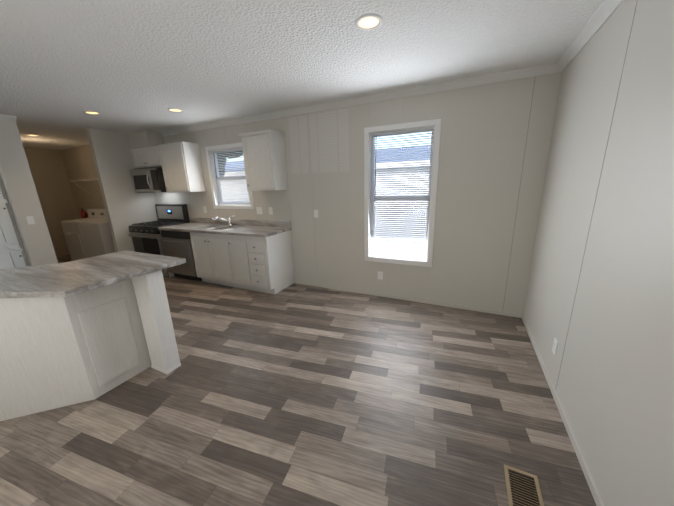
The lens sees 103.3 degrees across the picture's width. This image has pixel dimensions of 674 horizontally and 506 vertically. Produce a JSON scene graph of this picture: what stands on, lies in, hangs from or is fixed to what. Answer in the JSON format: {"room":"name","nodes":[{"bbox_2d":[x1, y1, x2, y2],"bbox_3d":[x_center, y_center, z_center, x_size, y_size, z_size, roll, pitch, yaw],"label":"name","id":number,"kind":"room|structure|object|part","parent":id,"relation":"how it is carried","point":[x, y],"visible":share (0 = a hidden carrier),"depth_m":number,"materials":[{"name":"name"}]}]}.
{"room":"kitchen","nodes":[
{"label":"kitchen","id":0,"kind":"room"},
{"bbox_2d":[0,231,12,268],"bbox_3d":[-6.085,-0.703,4.497,3.500,2.540,0.100,5,16,25],"label":"wall","id":1,"kind":"structure","parent":0,"point":[5,261],"depth_m":4.26,"materials":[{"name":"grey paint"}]},
{"bbox_2d":[24,147,78,256],"bbox_3d":[-7.166,-1.067,6.035,0.200,2.540,1.840,5,16,25],"label":"wall","id":2,"kind":"structure","parent":0,"point":[51,182],"depth_m":6.44,"materials":[{"name":"beige paint"}]},
{"bbox_2d":[0,120,157,265],"bbox_3d":[-4.066,-0.774,4.547,0.100,2.540,1.940,5,16,25],"label":"wall","id":3,"kind":"structure","parent":0,"point":[126,205],"depth_m":4.43,"materials":[{"name":"grey paint"}]},
{"bbox_2d":[26,216,34,224],"bbox_3d":[-4.370,-0.467,3.806,0.019,0.115,0.070,5,16,25],"label":"light switch","id":4,"kind":"object","parent":3,"relation":"attached to","point":[30,219],"visible":1,"depth_m":3.80,"materials":[{"name":"white plastic"}]},
{"bbox_2d":[0,255,595,505],"bbox_3d":[-3.307,0.911,3.169,9.900,0.080,4.500,5,16,25],"label":"floor","id":5,"kind":"structure","parent":0,"point":[294,394],"depth_m":1.82,"materials":[{"name":"laminate"}]},
{"bbox_2d":[0,176,29,266],"bbox_3d":[-4.764,-0.483,3.945,0.588,2.315,0.272,5,16,25],"label":"pantry cabinet","id":6,"kind":"object","parent":5,"relation":"on","point":[13,241],"visible":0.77,"depth_m":3.86,"materials":[{"name":"white wood"}]},
{"bbox_2d":[60,208,106,260],"bbox_3d":[-5.585,-0.400,6.057,0.780,1.150,0.672,5,16,25],"label":"dryer","id":7,"kind":"object","parent":5,"relation":"on","point":[74,239],"visible":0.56,"depth_m":5.83,"materials":[{"name":"white metal"}]},
{"bbox_2d":[80,208,87,217],"bbox_3d":[-6.292,-0.966,6.628,0.090,0.280,0.103,5,16,25],"label":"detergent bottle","id":8,"kind":"object","parent":7,"relation":"on","point":[83,213],"visible":0.94,"depth_m":6.60,"materials":[{"name":"red plastic"}]},
{"bbox_2d":[0,270,180,420],"bbox_3d":[-2.585,0.693,1.937,1.807,0.916,1.666,5,16,25],"label":"kitchen island","id":9,"kind":"object","parent":5,"relation":"on","point":[82,330],"depth_m":1.97,"materials":[{"name":"laminate"}]},
{"bbox_2d":[0,250,185,317],"bbox_3d":[-2.555,0.215,1.871,1.866,0.040,1.900,5,16,25],"label":"island countertop","id":10,"kind":"structure","parent":9,"relation":"on","point":[25,287],"depth_m":1.92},
{"bbox_2d":[79,215,114,257],"bbox_3d":[-4.863,-0.338,5.735,0.785,1.150,0.650,5,16,25],"label":"washer","id":11,"kind":"object","parent":5,"relation":"on","point":[97,238],"visible":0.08,"depth_m":5.40,"materials":[{"name":"white metal"}]},
{"bbox_2d":[128,204,189,276],"bbox_3d":[-3.312,-0.258,5.022,0.822,1.262,0.690,5,16,25],"label":"range","id":12,"kind":"object","parent":5,"relation":"on","point":[145,237],"visible":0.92,"depth_m":4.85,"materials":[{"name":"silver metal"}]},
{"bbox_2d":[160,230,201,280],"bbox_3d":[-2.572,-0.011,4.762,0.708,0.871,0.648,5,16,25],"label":"dishwasher","id":13,"kind":"object","parent":5,"relation":"on","point":[178,244],"visible":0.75,"depth_m":4.47,"materials":[{"name":"silver metal"}]},
{"bbox_2d":[186,231,237,287],"bbox_3d":[-1.825,0.048,4.443,0.904,0.874,0.602,5,16,25],"label":"base cabinet","id":14,"kind":"object","parent":5,"relation":"on","point":[213,257],"depth_m":4.17,"materials":[{"name":"white wood"}]},
{"bbox_2d":[230,235,249,289],"bbox_3d":[-1.339,0.092,4.218,0.415,0.874,0.602,5,16,25],"label":"base cabinet","id":15,"kind":"object","parent":5,"relation":"on","point":[237,243],"depth_m":3.92,"materials":[{"name":"white wood"}]},
{"bbox_2d":[246,227,293,293],"bbox_3d":[-1.019,0.121,4.070,0.414,0.874,0.602,5,16,25],"label":"base cabinet","id":16,"kind":"object","parent":5,"relation":"on","point":[253,254],"depth_m":3.86,"materials":[{"name":"white wood"}]},
{"bbox_2d":[158,223,289,238],"bbox_3d":[-1.879,-0.396,4.335,2.305,0.044,0.626,5,16,25],"label":"countertop","id":17,"kind":"structure","parent":16,"relation":"on","point":[258,232],"depth_m":4.04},
{"bbox_2d":[198,223,237,230],"bbox_3d":[-1.882,-0.338,4.352,0.802,0.166,0.476,5,16,25],"label":"sink","id":18,"kind":"object","parent":17,"relation":"in","point":[213,226],"depth_m":4.40,"materials":[{"name":"silver metal"}]},
{"bbox_2d":[210,216,237,226],"bbox_3d":[-1.876,-0.532,4.433,0.337,0.170,0.215,5,16,25],"label":"faucet","id":19,"kind":"object","parent":17,"relation":"on","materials":[{"name":"silver metal"}]},
{"bbox_2d":[504,464,543,505],"bbox_3d":[0.926,1.222,1.307,0.152,0.007,0.330,5,16,25],"label":"floor vent","id":20,"kind":"object","parent":5,"relation":"in","point":[523,488],"visible":1,"depth_m":1.36,"materials":[{"name":"beige metal"}]},
{"bbox_2d":[0,0,603,149],"bbox_3d":[-3.326,-1.631,2.490,10.020,0.100,4.740,5,16,25],"label":"ceiling","id":21,"kind":"structure","parent":0,"point":[127,66],"depth_m":2.08,"materials":[{"name":"white paint"}]},
{"bbox_2d":[83,111,100,114],"bbox_3d":[-3.208,-1.837,3.494,0.176,0.006,0.176,5,16,25],"label":"recessed light","id":22,"kind":"object","parent":21,"relation":"in","point":[92,112],"visible":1,"depth_m":3.48,"materials":[{"name":"white"}]},
{"bbox_2d":[128,130,163,148],"bbox_3d":[-3.458,-2.039,4.846,0.536,0.271,0.298,5,16,25],"label":"soffit","id":23,"kind":"structure","parent":21,"relation":"attached to","point":[143,138],"depth_m":4.71,"materials":[{"name":"grey paint"}]},
{"bbox_2d":[168,108,182,111],"bbox_3d":[-2.111,-1.866,3.484,0.176,0.006,0.176,5,16,25],"label":"recessed light","id":24,"kind":"object","parent":21,"relation":"in","point":[175,110],"visible":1,"depth_m":3.48,"materials":[{"name":"white"}]},
{"bbox_2d":[355,14,382,29],"bbox_3d":[0.203,-1.477,1.710,0.176,0.006,0.176,5,16,25],"label":"recessed light","id":25,"kind":"object","parent":21,"relation":"in","point":[368,21],"visible":1,"depth_m":1.70,"materials":[{"name":"white"}]},
{"bbox_2d":[61,72,561,313],"bbox_3d":[-2.307,-0.899,4.836,10.020,2.540,0.120,5,16,25],"label":"wall","id":26,"kind":"structure","parent":0,"point":[485,128],"depth_m":3.20,"materials":[{"name":"paint"}]},
{"bbox_2d":[70,178,97,192],"bbox_3d":[-4.892,-1.441,5.704,2.434,0.307,0.301,5,16,25],"label":"wire shelf","id":27,"kind":"object","parent":26,"relation":"attached to","point":[85,180],"visible":0.46,"depth_m":5.91,"materials":[{"name":"white metal"}]},
{"bbox_2d":[131,146,158,168],"bbox_3d":[-3.334,-1.728,4.856,0.795,0.332,0.322,5,16,25],"label":"upper cabinet","id":28,"kind":"object","parent":26,"relation":"attached to","point":[146,157],"depth_m":4.71,"materials":[{"name":"white wood"}]},
{"bbox_2d":[130,168,165,192],"bbox_3d":[-3.343,-1.325,4.892,0.770,0.412,0.455,5,16,25],"label":"microwave","id":29,"kind":"object","parent":28,"relation":"attached to","point":[148,180],"visible":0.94,"depth_m":4.70,"materials":[{"name":"silver metal"}]},
{"bbox_2d":[155,141,205,191],"bbox_3d":[-2.684,-1.460,4.612,0.621,0.789,0.322,5,16,25],"label":"upper cabinet","id":30,"kind":"object","parent":26,"relation":"attached to","point":[180,163],"depth_m":4.47,"materials":[{"name":"white wood"}]},
{"bbox_2d":[205,142,253,208],"bbox_3d":[-1.756,-1.260,4.458,0.904,1.025,0.141,5,16,25],"label":"kitchen window","id":31,"kind":"structure","parent":26,"relation":"in","point":[216,179],"depth_m":4.48,"materials":[{"name":"white"}]},
{"bbox_3d":[-1.738,-1.269,4.494,0.698,0.819,0.003,5,16,25],"label":"glass kitchen","id":32,"kind":"part","parent":31,"relation":"part of","materials":[{"name":"clear glass"}]},
{"bbox_3d":[-1.738,-1.269,4.494,0.768,0.889,0.042,5,16,25],"label":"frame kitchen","id":33,"kind":"part","parent":31,"relation":"part of","materials":[{"name":"white plastic"}]},
{"bbox_2d":[190,217,289,226],"bbox_3d":[-1.752,-0.536,4.582,2.305,0.105,0.020,5,16,25],"label":"backsplash","id":34,"kind":"structure","parent":26,"relation":"attached to","point":[241,222],"depth_m":4.38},
{"bbox_2d":[256,207,262,213],"bbox_3d":[-1.258,-0.684,4.303,0.116,0.115,0.019,5,16,25],"label":"light switch","id":35,"kind":"object","parent":26,"relation":"attached to","point":[259,210],"visible":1,"depth_m":4.30,"materials":[{"name":"white plastic"}]},
{"bbox_2d":[239,129,287,190],"bbox_3d":[-1.041,-1.303,3.855,0.517,0.776,0.322,5,16,25],"label":"upper cabinet","id":36,"kind":"object","parent":26,"relation":"attached to","point":[264,153],"depth_m":3.72,"materials":[{"name":"white wood"}]},
{"bbox_2d":[314,210,317,217],"bbox_3d":[-0.310,-0.570,3.873,0.070,0.115,0.019,5,16,25],"label":"light switch","id":37,"kind":"object","parent":26,"relation":"attached to","point":[315,213],"visible":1,"depth_m":3.88,"materials":[{"name":"white plastic"}]},
{"bbox_2d":[204,91,441,299],"bbox_3d":[-0.504,-0.712,3.938,3.679,2.431,0.004,5,16,25],"label":"strips","id":38,"kind":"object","parent":26,"relation":"attached to","point":[401,121],"depth_m":3.68,"materials":[{"name":"grey paint"}]},
{"bbox_2d":[160,63,557,135],"bbox_3d":[-0.562,-1.913,3.608,5.760,0.062,0.062,5,16,25],"label":"crown molding","id":39,"kind":"structure","parent":26,"relation":"attached to","point":[544,69],"depth_m":3.07,"materials":[{"name":"white paint"}]},
{"bbox_2d":[378,271,382,279],"bbox_3d":[0.596,0.310,3.677,0.070,0.115,0.007,5,16,25],"label":"outlet","id":40,"kind":"object","parent":26,"relation":"attached to","point":[380,275],"visible":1,"depth_m":3.67,"materials":[{"name":"white plastic"}]},
{"bbox_2d":[364,119,440,266],"bbox_3d":[0.789,-0.698,3.372,0.890,1.705,0.141,5,16,25],"label":"living room window","id":41,"kind":"structure","parent":26,"relation":"in","point":[372,252],"depth_m":3.34,"materials":[{"name":"white"}]},
{"bbox_3d":[0.806,-0.707,3.407,0.684,1.499,0.003,5,16,25],"label":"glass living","id":42,"kind":"part","parent":41,"relation":"part of","materials":[{"name":"clear glass"}]},
{"bbox_2d":[295,280,519,317],"bbox_3d":[0.703,0.594,3.700,3.060,0.044,0.011,5,16,25],"label":"baseboard","id":43,"kind":"structure","parent":26,"relation":"attached to","point":[298,282],"depth_m":3.53,"materials":[{"name":"grey paint"}]},
{"bbox_2d":[523,0,673,505],"bbox_3d":[1.163,0.064,0.695,0.120,2.540,4.620,5,16,25],"label":"wall","id":44,"kind":"structure","parent":0,"point":[614,388],"depth_m":1.34,"materials":[{"name":"grey paint"}]},
{"bbox_2d":[552,337,557,355],"bbox_3d":[1.643,0.704,2.010,0.007,0.115,0.070,5,16,25],"label":"outlet","id":45,"kind":"object","parent":44,"relation":"attached to","point":[555,345],"visible":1,"depth_m":2.00,"materials":[{"name":"white plastic"}]},
{"bbox_2d":[520,314,603,505],"bbox_3d":[1.163,1.252,1.085,0.011,0.044,4.500,5,16,25],"label":"baseboard","id":46,"kind":"structure","parent":44,"relation":"attached to","point":[589,480],"depth_m":1.65,"materials":[{"name":"grey paint"}]},
{"bbox_2d":[503,3,636,390],"bbox_3d":[1.210,-0.048,1.161,0.203,2.431,3.712,5,16,25],"label":"wall seam","id":47,"kind":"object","parent":44,"relation":"attached to","point":[597,189],"depth_m":1.75,"materials":[{"name":"grey"}]},
{"bbox_2d":[552,0,623,71],"bbox_3d":[1.051,-1.146,0.438,0.062,0.062,4.410,5,16,25],"label":"crown molding","id":48,"kind":"structure","parent":44,"relation":"attached to","point":[605,11],"depth_m":1.83,"materials":[{"name":"white paint"}]},
{"label":"outside","id":49,"kind":"structure","parent":0,"visible":0},
{"bbox_2d":[374,240,421,254],"bbox_3d":[6.131,-3.648,22.809,80.000,0.050,100.000,5,16,25],"label":"ground","id":50,"kind":"structure","parent":49,"point":[401,247],"depth_m":9.81,"materials":[{"name":"grey snow"}]},
{"bbox_2d":[217,151,242,176],"bbox_3d":[-5.241,-3.511,10.456,3.626,6.466,3.865,5,16,25],"label":"tree","id":51,"kind":"object","parent":50,"relation":"on","point":[226,159],"depth_m":10.42,"materials":[{"name":"grey plant"}]},
{"bbox_2d":[220,145,430,240],"bbox_3d":[1.689,-3.104,13.311,22.600,3.870,5.330,5,16,25],"label":"neighbor house","id":52,"kind":"structure","parent":50,"relation":"on","point":[375,187],"depth_m":10.67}
]}

